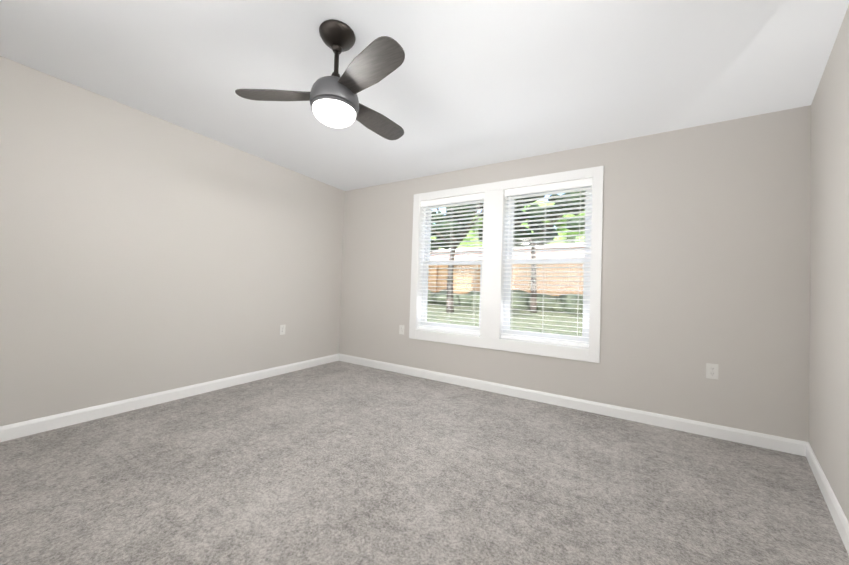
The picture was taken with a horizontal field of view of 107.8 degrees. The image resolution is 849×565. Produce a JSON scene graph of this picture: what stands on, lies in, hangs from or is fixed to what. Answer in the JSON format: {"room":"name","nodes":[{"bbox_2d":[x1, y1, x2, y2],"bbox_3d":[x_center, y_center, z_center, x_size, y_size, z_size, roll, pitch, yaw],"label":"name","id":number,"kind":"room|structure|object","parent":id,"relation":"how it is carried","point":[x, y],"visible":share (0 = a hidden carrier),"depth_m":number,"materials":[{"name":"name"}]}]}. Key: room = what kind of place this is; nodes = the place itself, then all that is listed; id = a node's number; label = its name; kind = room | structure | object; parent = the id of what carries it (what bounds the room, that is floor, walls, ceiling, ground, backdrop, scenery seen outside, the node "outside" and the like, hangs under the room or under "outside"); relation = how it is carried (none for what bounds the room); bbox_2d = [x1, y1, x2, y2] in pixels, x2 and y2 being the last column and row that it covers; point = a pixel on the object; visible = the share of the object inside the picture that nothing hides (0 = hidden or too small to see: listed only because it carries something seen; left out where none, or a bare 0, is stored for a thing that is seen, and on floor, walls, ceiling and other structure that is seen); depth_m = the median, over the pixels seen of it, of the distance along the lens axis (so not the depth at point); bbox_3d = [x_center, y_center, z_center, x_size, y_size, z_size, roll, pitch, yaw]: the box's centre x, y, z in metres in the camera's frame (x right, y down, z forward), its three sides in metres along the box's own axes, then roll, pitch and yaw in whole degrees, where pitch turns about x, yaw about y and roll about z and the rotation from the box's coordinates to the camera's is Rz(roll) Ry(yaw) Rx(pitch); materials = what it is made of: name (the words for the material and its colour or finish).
{"room":"empty bedroom","nodes":[
{"label":"empty bedroom","id":0,"kind":"room"},
{"bbox_2d":[0,56,344,425],"bbox_3d":[-2.337,-0.179,2.719,0.180,2.440,4.525,1,-1,31],"label":"wall","id":1,"kind":"structure","parent":0,"point":[142,253],"depth_m":2.53,"materials":[{"name":"paint"}]},
{"bbox_2d":[0,354,338,441],"bbox_3d":[-2.291,0.993,2.644,0.015,0.098,4.165,1,-1,31],"label":"baseboard","id":2,"kind":"structure","parent":1,"relation":"attached to","point":[29,427],"depth_m":2.54,"materials":[{"name":"white wood"}]},
{"bbox_2d":[280,325,285,334],"bbox_3d":[-1.679,0.559,3.660,0.007,0.115,0.070,1,-1,31],"label":"outlet","id":3,"kind":"object","parent":1,"relation":"attached to","point":[282,329],"visible":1,"depth_m":3.66,"materials":[{"name":"white plastic"}]},
{"bbox_2d":[0,361,848,564],"bbox_3d":[-0.188,1.115,1.381,5.285,0.060,4.525,1,-1,31],"label":"floor","id":4,"kind":"structure","parent":0,"point":[339,463],"depth_m":1.66,"materials":[{"name":"carpet"}]},
{"bbox_2d":[0,0,848,190],"bbox_3d":[-0.105,-1.393,1.435,5.285,0.080,4.525,1,-1,31],"label":"ceiling","id":5,"kind":"structure","parent":0,"point":[466,84],"depth_m":1.92,"materials":[{"name":"white paint"}]},
{"bbox_2d":[235,19,404,139],"bbox_3d":[-0.405,-1.107,1.775,0.998,0.498,0.837,1,-1,31],"label":"fan","id":6,"kind":"object","parent":5,"relation":"hanging from","point":[333,100],"visible":1,"depth_m":1.61,"materials":[{"name":"grey metal"}]},
{"bbox_2d":[339,105,810,441],"bbox_3d":[0.967,-0.058,3.271,5.285,2.440,0.180,1,-1,31],"label":"wall","id":7,"kind":"structure","parent":0,"point":[705,243],"depth_m":2.52,"materials":[{"name":"paint"}]},
{"bbox_2d":[399,325,403,334],"bbox_3d":[-0.287,0.593,3.886,0.070,0.115,0.007,1,-1,31],"label":"electrical outlet","id":8,"kind":"object","parent":7,"relation":"attached to","point":[401,329],"visible":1,"depth_m":3.88,"materials":[{"name":"white plastic"}]},
{"bbox_2d":[416,193,479,336],"bbox_3d":[0.306,-0.205,3.626,0.850,1.602,0.100,1,-1,31],"label":"liner","id":9,"kind":"object","parent":7,"relation":"attached to","point":[420,271],"visible":0.29,"depth_m":3.82,"materials":[{"name":"white"}]},
{"bbox_2d":[421,199,483,331],"bbox_3d":[0.350,-0.202,3.699,0.850,1.603,0.079,1,-1,31],"label":"window","id":10,"kind":"structure","parent":9,"relation":"attached to","point":[424,303],"depth_m":3.76,"materials":[{"name":"white plastic"}]},
{"bbox_2d":[418,193,483,334],"bbox_3d":[0.298,-0.211,3.612,0.818,1.562,0.075,1,-1,31],"label":"window blind","id":11,"kind":"object","parent":10,"relation":"attached to","point":[457,199],"visible":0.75,"depth_m":3.60,"materials":[{"name":"white plastic"}]},
{"bbox_2d":[409,166,603,362],"bbox_3d":[0.718,-0.185,3.310,2.045,1.785,0.019,1,-1,31],"label":"window frame","id":12,"kind":"structure","parent":7,"relation":"in","point":[489,337],"depth_m":3.27,"materials":[{"name":"white wood"}]},
{"bbox_2d":[501,178,591,346],"bbox_3d":[1.190,-0.193,3.078,0.818,1.562,0.075,1,-1,31],"label":"window blind","id":13,"kind":"object","parent":12,"relation":"attached to","point":[545,188],"visible":0.88,"depth_m":3.06,"materials":[{"name":"white plastic"}]},
{"bbox_2d":[500,177,592,348],"bbox_3d":[1.198,-0.187,3.092,0.850,1.602,0.100,1,-1,31],"label":"liner","id":14,"kind":"object","parent":7,"relation":"attached to","point":[503,269],"visible":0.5,"depth_m":3.28,"materials":[{"name":"white"}]},
{"bbox_2d":[503,181,592,344],"bbox_3d":[1.242,-0.184,3.166,0.850,1.603,0.079,1,-1,31],"label":"window","id":15,"kind":"structure","parent":14,"relation":"attached to","point":[507,305],"depth_m":3.12,"materials":[{"name":"white plastic"}]},
{"bbox_2d":[339,354,806,456],"bbox_3d":[0.699,1.105,3.271,4.505,0.098,0.015,1,-1,31],"label":"baseboard","id":16,"kind":"structure","parent":7,"relation":"attached to","point":[781,444],"depth_m":2.70,"materials":[{"name":"white wood"}]},
{"bbox_2d":[706,363,717,379],"bbox_3d":[2.218,0.684,2.384,0.070,0.115,0.007,1,-1,31],"label":"electrical outlet","id":17,"kind":"object","parent":7,"relation":"attached to","point":[711,371],"visible":1,"depth_m":2.38,"materials":[{"name":"white plastic"}]},
{"bbox_2d":[809,6,848,521],"bbox_3d":[1.083,-0.114,0.449,4.752,2.440,0.180,3,-2,-45],"label":"wall","id":18,"kind":"structure","parent":0,"point":[829,342],"depth_m":1.65,"materials":[{"name":"paint"}]},
{"bbox_2d":[806,442,848,554],"bbox_3d":[0.958,1.054,0.476,4.702,0.098,0.015,3,-2,-45],"label":"baseboard","id":19,"kind":"structure","parent":18,"relation":"attached to","point":[840,520],"depth_m":1.57,"materials":[{"name":"white wood"}]},
{"label":"outside","id":20,"kind":"structure","parent":0,"visible":0},
{"bbox_2d":[427,304,582,335],"bbox_3d":[14.463,2.281,33.990,80.000,1.050,66.485,1,-1,31],"label":"lawn","id":21,"kind":"structure","parent":20,"point":[549,315],"depth_m":8.30,"materials":[{"name":"green plant"}]},
{"bbox_2d":[427,289,582,313],"bbox_3d":[1.790,0.609,10.999,52.661,1.005,1.487,1,-1,31],"label":"shrubs","id":22,"kind":"object","parent":21,"relation":"on","point":[518,294],"depth_m":9.83,"materials":[{"name":"green plant"}]},
{"bbox_2d":[428,263,583,295],"bbox_3d":[2.176,0.081,11.332,52.116,1.682,0.148,1,-1,31],"label":"fence","id":23,"kind":"object","parent":21,"relation":"on","point":[459,290],"depth_m":10.66,"materials":[{"name":"brown wood"}]},
{"bbox_2d":[430,243,583,293],"bbox_3d":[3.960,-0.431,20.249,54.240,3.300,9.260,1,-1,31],"label":"house","id":24,"kind":"structure","parent":21,"relation":"on","point":[521,253],"depth_m":14.51,"materials":[{"name":"beige paint"}]},
{"bbox_2d":[431,200,584,248],"bbox_3d":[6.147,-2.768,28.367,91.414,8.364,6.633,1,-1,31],"label":"tree","id":25,"kind":"object","parent":21,"relation":"on","point":[555,225],"depth_m":24.91,"materials":[{"name":"green plant"}]},
{"bbox_2d":[430,191,585,312],"bbox_3d":[0.839,-2.278,10.237,28.466,6.543,5.372,1,-1,31],"label":"trees","id":26,"kind":"object","parent":21,"relation":"on","point":[451,302],"depth_m":9.29,"materials":[{"name":"green plant"}]}
]}

